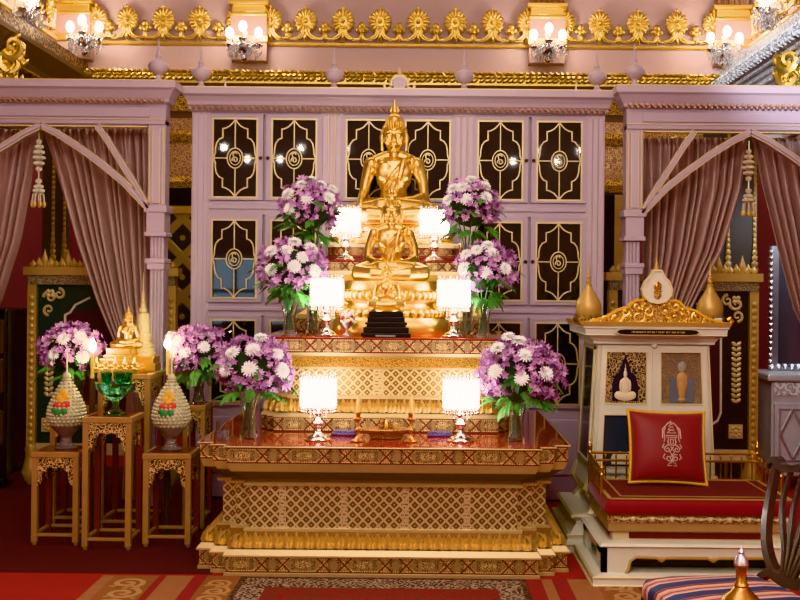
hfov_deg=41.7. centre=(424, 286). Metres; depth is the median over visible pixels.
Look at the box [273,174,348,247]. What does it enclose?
flower bouquet
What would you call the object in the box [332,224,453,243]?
lotus throne
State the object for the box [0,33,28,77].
bracket
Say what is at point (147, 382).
stool
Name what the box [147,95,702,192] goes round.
trim
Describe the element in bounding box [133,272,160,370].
stupa
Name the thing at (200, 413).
stool
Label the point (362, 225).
base
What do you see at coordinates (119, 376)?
glass cup
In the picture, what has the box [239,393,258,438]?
glass vase
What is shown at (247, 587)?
rug
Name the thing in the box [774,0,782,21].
ornament
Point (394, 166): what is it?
statue
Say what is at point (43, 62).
trim
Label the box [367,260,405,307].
statue
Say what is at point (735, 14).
trim
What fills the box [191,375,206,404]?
glass vase
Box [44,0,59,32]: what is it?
ornament
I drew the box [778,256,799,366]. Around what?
mirror glass
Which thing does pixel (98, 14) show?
ornament
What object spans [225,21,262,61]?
wall lamp
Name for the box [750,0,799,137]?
wall
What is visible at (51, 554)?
carpet
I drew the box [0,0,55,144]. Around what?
wall
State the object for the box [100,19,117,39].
ornament
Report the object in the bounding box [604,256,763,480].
decorative panel
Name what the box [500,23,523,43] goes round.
ornament
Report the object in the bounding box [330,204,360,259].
table lamp
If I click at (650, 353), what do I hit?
throne
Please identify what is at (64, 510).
stool
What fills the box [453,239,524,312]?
flower bouquet
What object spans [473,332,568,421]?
flower bouquet
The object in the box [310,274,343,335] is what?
table lamp
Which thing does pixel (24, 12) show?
wall lamp
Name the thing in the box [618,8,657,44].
ornament
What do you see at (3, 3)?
trim
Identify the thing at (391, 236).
statue
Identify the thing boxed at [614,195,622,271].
trim
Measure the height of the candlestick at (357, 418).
0.272 m
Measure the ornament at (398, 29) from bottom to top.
0.216 m
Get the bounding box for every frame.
[0,38,182,505]
[612,44,799,306]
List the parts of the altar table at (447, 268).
lotus moulding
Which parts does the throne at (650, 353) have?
leg, glass, gilt frame, leg, panel, door, gilt moulding, panel, cornice, name plate, panel, door, gilt moulding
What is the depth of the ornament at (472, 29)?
11.22 m
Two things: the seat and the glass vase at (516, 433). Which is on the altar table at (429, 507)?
the glass vase at (516, 433)
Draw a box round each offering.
[46,352,86,449]
[151,353,190,450]
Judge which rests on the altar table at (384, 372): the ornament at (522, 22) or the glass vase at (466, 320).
the glass vase at (466, 320)
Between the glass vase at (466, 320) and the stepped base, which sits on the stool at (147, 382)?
the stepped base
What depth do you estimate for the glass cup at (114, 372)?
6.47 m
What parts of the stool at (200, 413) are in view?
leg, leg, frame, leg, leg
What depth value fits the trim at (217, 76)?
11.15 m
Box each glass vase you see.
[71,375,86,403]
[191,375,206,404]
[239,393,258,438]
[280,302,298,334]
[305,242,321,332]
[459,243,475,333]
[474,304,490,336]
[506,400,527,441]
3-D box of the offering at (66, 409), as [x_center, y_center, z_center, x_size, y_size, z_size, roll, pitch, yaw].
[-2.233,0.705,6.540,0.245,0.600,0.244,1,0,0]
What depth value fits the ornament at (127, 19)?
11.22 m
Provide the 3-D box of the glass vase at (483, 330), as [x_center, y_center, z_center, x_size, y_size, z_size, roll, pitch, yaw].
[0.368,0.210,6.600,0.119,0.205,0.113,1,0,0]
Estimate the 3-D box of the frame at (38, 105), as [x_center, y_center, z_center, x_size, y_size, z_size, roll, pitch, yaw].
[-2.778,-0.112,7.623,1.970,3.370,0.273,1,0,0]
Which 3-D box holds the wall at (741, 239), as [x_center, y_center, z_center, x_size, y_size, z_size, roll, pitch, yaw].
[2.601,0.115,8.979,0.494,3.020,0.102,1,0,0]
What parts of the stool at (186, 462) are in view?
leg, leg, frame, red panel, leg, leg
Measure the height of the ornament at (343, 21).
0.391 m
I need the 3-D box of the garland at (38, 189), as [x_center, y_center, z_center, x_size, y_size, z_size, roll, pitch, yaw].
[-2.808,-0.856,7.640,0.107,0.561,0.108,1,0,0]
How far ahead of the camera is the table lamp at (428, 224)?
7.16 m
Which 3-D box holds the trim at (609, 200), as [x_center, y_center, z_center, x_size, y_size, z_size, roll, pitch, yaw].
[1.941,0.319,11.220,0.129,2.600,0.120,1,0,0]
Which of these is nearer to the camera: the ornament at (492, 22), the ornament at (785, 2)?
the ornament at (785, 2)
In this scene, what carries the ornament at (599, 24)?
attached to the wall at (373, 59)
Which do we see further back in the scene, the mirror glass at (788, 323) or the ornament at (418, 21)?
the ornament at (418, 21)
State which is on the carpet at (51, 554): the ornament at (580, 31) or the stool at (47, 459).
the stool at (47, 459)
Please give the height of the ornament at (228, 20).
0.391 m
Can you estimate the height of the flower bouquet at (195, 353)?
0.514 m
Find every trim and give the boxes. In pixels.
[0,0,57,40]
[0,6,87,77]
[0,19,94,141]
[55,0,95,61]
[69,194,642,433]
[71,118,702,179]
[84,68,723,86]
[94,41,707,50]
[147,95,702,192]
[170,82,622,121]
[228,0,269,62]
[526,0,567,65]
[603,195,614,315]
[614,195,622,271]
[709,11,799,84]
[710,0,752,67]
[728,36,799,137]
[749,7,799,47]
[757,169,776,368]
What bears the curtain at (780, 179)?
hanging from the frame at (752, 111)
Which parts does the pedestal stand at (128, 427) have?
leg, leg, frame, red panel, leg, leg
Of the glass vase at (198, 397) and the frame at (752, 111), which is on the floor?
the frame at (752, 111)
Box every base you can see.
[94,347,144,373]
[361,224,419,227]
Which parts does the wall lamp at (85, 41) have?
bulb, lamp arm, bulb, bulb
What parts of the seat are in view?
railing post, railing, railing post, railing, inset frame, velvet mattress, railing post, railing, railing post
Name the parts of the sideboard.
door, door moulding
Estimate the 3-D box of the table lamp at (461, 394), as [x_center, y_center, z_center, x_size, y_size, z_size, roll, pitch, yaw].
[0.205,0.689,6.020,0.215,0.393,0.216,1,0,19]
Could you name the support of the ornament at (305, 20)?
attached to the wall at (373, 59)
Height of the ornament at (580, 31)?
0.216 m
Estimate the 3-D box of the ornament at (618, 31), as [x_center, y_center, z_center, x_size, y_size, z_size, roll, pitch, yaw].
[2.073,-2.704,11.234,0.262,0.216,0.072,1,0,0]
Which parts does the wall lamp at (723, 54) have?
bulb, bulb, bulb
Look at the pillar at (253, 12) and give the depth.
11.16 m
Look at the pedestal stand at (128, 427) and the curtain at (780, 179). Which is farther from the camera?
the curtain at (780, 179)
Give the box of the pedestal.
[361,311,410,337]
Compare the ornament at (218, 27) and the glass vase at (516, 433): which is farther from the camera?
the ornament at (218, 27)
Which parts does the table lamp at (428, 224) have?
wire frame, lamp shade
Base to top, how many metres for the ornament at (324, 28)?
0.216 m
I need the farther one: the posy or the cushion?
the posy
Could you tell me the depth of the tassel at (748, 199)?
7.72 m
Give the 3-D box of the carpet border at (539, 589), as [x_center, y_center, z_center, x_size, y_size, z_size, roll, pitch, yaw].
[0.896,1.604,4.275,0.692,0.008,2.950,1,0,0]
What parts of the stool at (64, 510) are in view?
leg, leg, frame, leg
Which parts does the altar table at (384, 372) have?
lotus moulding, lattice panel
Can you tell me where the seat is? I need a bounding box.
[573,439,799,589]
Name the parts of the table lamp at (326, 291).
wire frame, lamp shade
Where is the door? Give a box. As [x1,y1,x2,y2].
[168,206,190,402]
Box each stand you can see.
[81,412,143,549]
[325,243,459,260]
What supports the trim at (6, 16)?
attached to the wall at (9, 2)
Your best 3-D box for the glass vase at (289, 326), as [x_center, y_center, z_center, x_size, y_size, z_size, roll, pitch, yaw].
[-0.852,0.198,6.600,0.126,0.205,0.119,1,0,0]
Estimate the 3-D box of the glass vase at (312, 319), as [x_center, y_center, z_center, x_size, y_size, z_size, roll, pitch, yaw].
[-0.739,0.002,6.940,0.119,0.600,0.113,1,0,0]
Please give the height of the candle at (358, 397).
0.107 m
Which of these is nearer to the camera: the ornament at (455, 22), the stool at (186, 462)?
the stool at (186, 462)
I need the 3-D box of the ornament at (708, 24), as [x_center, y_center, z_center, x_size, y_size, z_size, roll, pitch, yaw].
[3.087,-2.781,11.207,0.446,0.391,0.095,1,0,0]
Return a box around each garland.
[30,132,45,207]
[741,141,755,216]
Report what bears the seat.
on the floor
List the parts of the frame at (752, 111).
post, cornice, beaded moulding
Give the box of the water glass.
[216,420,230,439]
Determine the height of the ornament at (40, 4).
0.216 m
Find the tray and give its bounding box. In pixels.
[360,417,408,438]
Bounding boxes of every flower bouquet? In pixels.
[35,320,107,384]
[160,323,225,388]
[206,331,298,405]
[247,235,329,312]
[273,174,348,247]
[434,175,506,243]
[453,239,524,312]
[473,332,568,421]
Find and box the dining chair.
[641,456,799,599]
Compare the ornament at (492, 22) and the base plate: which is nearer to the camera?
the base plate
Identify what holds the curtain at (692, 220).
hanging from the frame at (752, 111)
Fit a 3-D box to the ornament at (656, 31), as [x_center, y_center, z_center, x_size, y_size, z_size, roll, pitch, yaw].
[2.480,-2.700,11.234,0.262,0.216,0.072,1,0,0]
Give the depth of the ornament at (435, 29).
11.22 m
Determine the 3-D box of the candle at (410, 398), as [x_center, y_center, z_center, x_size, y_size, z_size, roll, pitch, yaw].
[-0.081,0.669,5.980,0.018,0.097,0.018,1,0,-15]
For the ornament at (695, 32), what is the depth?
11.22 m
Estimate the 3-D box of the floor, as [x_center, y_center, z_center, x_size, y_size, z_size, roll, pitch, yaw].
[-0.266,1.647,4.350,7.400,0.100,13.900,1,0,0]
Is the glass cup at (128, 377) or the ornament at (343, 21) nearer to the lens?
the glass cup at (128, 377)
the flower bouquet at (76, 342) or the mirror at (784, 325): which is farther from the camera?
the mirror at (784, 325)
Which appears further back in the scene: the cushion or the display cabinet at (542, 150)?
the display cabinet at (542, 150)
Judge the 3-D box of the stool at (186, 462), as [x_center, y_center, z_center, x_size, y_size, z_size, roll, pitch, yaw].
[-1.571,1.298,6.520,0.300,0.574,0.288,1,0,0]
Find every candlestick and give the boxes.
[351,394,364,441]
[403,396,417,442]
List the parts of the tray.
dish, crest plate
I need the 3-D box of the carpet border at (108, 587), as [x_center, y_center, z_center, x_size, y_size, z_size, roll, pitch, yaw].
[-1.382,1.581,4.275,0.756,0.009,2.950,1,0,0]
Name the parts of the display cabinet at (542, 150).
post, door, glass pane, door, glass pane, door, glass pane, door, glass pane, door, glass pane, door, glass pane, post, door, glass pane, rail, cornice, beaded moulding, glass pane, door, door, post, glass pane, door, door, glass pane, glass pane, door, door, glass pane, door, glass pane, door, glass pane, post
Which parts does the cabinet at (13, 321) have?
drawer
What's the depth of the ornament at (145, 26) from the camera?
11.22 m
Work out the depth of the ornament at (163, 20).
11.22 m
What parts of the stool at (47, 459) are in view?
leg, leg, red panel, frame, leg, leg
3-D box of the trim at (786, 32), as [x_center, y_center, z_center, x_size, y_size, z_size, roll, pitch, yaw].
[3.229,-1.999,7.151,0.481,0.698,8.368,1,0,0]
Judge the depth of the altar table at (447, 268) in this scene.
7.15 m
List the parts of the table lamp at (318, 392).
wire frame, lamp shade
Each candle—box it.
[89,338,95,535]
[161,335,171,533]
[357,394,359,411]
[409,396,411,411]
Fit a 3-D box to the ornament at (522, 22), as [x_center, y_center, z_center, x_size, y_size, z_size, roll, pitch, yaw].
[1.095,-2.800,11.207,0.446,0.391,0.095,1,0,0]
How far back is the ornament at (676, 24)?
11.22 m
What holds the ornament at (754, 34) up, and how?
attached to the wall at (794, 7)
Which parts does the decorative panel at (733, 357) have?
panel, rail, panel, rail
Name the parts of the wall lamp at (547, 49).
bulb, bulb, bulb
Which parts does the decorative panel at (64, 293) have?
panel, rail, panel, rail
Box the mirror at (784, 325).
[768,246,799,370]
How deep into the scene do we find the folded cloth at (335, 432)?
6.20 m
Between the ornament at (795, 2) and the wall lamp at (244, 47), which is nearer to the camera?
the ornament at (795, 2)
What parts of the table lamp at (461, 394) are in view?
lamp shade, wire frame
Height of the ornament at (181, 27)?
0.216 m
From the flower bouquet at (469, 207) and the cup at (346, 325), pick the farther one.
the flower bouquet at (469, 207)
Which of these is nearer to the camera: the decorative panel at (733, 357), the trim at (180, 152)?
the decorative panel at (733, 357)
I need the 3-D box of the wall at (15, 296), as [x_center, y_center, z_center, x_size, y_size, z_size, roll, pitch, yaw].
[-3.941,0.062,7.140,0.020,3.000,8.280,1,0,0]
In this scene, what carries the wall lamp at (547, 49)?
attached to the wall at (373, 59)
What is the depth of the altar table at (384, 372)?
6.38 m
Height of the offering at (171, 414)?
0.600 m
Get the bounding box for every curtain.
[0,128,37,303]
[43,128,149,499]
[643,137,747,307]
[752,137,799,322]
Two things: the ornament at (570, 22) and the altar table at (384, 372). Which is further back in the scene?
the ornament at (570, 22)
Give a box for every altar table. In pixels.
[196,407,570,578]
[261,330,512,433]
[295,260,489,333]
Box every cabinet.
[0,308,26,487]
[182,46,614,499]
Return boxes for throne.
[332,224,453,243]
[333,281,447,335]
[551,253,733,552]
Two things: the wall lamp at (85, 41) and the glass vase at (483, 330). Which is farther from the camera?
the wall lamp at (85, 41)
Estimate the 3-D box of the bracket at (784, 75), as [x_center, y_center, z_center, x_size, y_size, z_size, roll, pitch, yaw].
[3.127,-1.734,8.971,0.314,0.653,0.257,1,0,34]
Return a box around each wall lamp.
[9,0,43,28]
[65,14,103,55]
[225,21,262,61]
[529,23,566,63]
[706,26,744,66]
[752,0,786,31]
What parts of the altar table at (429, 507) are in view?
lotus moulding, lattice panel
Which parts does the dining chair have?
seat, rail, shoe rail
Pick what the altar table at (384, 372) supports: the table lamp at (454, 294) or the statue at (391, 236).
the table lamp at (454, 294)
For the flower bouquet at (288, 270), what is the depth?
6.50 m
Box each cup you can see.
[101,372,111,383]
[113,371,123,383]
[115,372,125,383]
[124,372,132,383]
[341,322,352,335]
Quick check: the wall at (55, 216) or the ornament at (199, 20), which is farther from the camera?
the ornament at (199, 20)
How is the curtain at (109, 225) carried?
hanging from the frame at (38, 105)
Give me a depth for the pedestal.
6.38 m
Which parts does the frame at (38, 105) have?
beaded moulding, cornice, post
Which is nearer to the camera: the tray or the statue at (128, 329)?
the tray
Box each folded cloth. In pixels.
[331,430,356,435]
[427,431,452,436]
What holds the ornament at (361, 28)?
attached to the wall at (373, 59)
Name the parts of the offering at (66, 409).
knob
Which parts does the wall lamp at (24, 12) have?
lamp arm, bulb, lamp arm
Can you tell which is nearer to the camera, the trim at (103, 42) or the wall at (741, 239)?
the wall at (741, 239)
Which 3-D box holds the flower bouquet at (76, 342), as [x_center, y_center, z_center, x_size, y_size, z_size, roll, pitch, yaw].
[-2.341,0.479,6.960,0.475,0.531,0.396,1,0,-23]
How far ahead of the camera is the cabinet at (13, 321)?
8.22 m
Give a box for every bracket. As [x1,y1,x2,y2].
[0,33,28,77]
[772,49,799,85]
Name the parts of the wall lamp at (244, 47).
bulb, bulb, bulb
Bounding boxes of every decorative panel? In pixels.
[21,249,181,485]
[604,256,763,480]
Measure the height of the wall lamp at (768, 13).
0.410 m
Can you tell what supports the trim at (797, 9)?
attached to the wall at (794, 7)
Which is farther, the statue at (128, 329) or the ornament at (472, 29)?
the ornament at (472, 29)
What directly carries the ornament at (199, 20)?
attached to the wall at (373, 59)
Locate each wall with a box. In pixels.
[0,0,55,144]
[0,149,42,307]
[42,127,70,470]
[86,0,720,193]
[703,134,759,477]
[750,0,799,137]
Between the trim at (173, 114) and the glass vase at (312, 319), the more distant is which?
the trim at (173, 114)
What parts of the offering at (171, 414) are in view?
knob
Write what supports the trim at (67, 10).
attached to the wall at (373, 59)
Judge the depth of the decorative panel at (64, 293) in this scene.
8.34 m
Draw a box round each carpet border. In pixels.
[77,575,240,599]
[525,579,641,599]
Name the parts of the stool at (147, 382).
leg, leg, frame, red panel, leg, leg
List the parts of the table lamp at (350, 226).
wire frame, lamp shade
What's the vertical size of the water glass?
0.100 m
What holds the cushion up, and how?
on the seat
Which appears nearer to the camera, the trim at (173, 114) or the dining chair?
the dining chair
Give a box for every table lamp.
[299,370,336,441]
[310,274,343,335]
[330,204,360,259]
[419,204,448,260]
[437,275,470,337]
[442,372,479,442]
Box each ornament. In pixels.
[38,1,45,23]
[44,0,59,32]
[90,3,116,37]
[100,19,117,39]
[115,3,145,39]
[135,20,155,39]
[142,4,180,40]
[170,20,192,40]
[181,4,217,40]
[207,21,228,40]
[216,10,231,38]
[266,4,290,40]
[275,21,299,41]
[291,5,324,41]
[314,22,334,41]
[322,6,361,41]
[351,22,372,41]
[359,6,398,42]
[388,22,410,42]
[399,6,438,42]
[427,23,445,42]
[435,7,475,43]
[462,23,484,42]
[473,7,507,43]
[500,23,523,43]
[507,7,529,43]
[564,9,584,41]
[568,24,591,43]
[584,8,617,44]
[607,24,629,44]
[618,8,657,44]
[647,25,666,44]
[657,9,693,45]
[685,25,707,45]
[693,10,715,42]
[748,0,759,38]
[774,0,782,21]
[781,0,790,14]
[788,0,799,7]
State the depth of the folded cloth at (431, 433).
6.20 m
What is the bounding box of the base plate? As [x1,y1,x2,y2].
[367,308,405,310]
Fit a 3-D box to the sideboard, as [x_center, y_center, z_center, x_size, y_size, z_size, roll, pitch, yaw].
[3.071,1.161,8.595,0.720,0.937,0.570,1,0,0]
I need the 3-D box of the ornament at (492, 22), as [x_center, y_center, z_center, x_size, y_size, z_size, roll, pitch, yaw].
[0.721,-2.804,11.227,0.446,0.391,0.095,1,0,0]
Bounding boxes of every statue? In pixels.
[110,306,142,348]
[346,99,439,225]
[351,184,429,280]
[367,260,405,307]
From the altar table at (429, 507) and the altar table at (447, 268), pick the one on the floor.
the altar table at (429, 507)
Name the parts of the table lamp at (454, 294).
lamp shade, wire frame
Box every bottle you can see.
[720,546,759,599]
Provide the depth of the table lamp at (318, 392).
5.95 m
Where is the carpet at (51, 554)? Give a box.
[0,466,222,574]
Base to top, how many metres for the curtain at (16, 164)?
2.838 m
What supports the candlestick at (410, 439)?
on the altar table at (429, 507)
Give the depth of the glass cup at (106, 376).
6.37 m
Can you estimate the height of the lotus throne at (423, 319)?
0.345 m
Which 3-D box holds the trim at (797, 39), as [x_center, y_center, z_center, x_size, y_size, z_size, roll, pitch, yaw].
[3.257,-1.784,7.150,0.420,0.730,8.300,1,0,0]
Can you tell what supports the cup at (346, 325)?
on the altar table at (384, 372)
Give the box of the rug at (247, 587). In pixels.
[227,576,531,599]
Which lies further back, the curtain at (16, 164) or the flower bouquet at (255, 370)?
the curtain at (16, 164)
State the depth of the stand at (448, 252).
7.39 m
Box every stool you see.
[31,445,92,545]
[50,401,107,523]
[97,370,163,527]
[142,446,200,547]
[182,401,213,528]
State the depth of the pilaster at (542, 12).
11.16 m
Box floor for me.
[0,434,799,599]
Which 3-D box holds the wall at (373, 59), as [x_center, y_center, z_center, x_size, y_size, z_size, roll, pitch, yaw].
[-0.236,-1.502,11.350,7.600,6.200,0.100,1,0,0]
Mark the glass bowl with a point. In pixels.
(114, 392)
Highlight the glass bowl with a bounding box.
[94,381,135,415]
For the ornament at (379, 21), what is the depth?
11.22 m
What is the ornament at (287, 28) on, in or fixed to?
attached to the wall at (373, 59)
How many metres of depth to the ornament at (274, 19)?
11.20 m
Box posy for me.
[340,310,355,335]
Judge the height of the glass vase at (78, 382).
0.190 m
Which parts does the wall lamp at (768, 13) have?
bulb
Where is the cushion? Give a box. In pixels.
[626,408,708,486]
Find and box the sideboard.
[758,369,799,487]

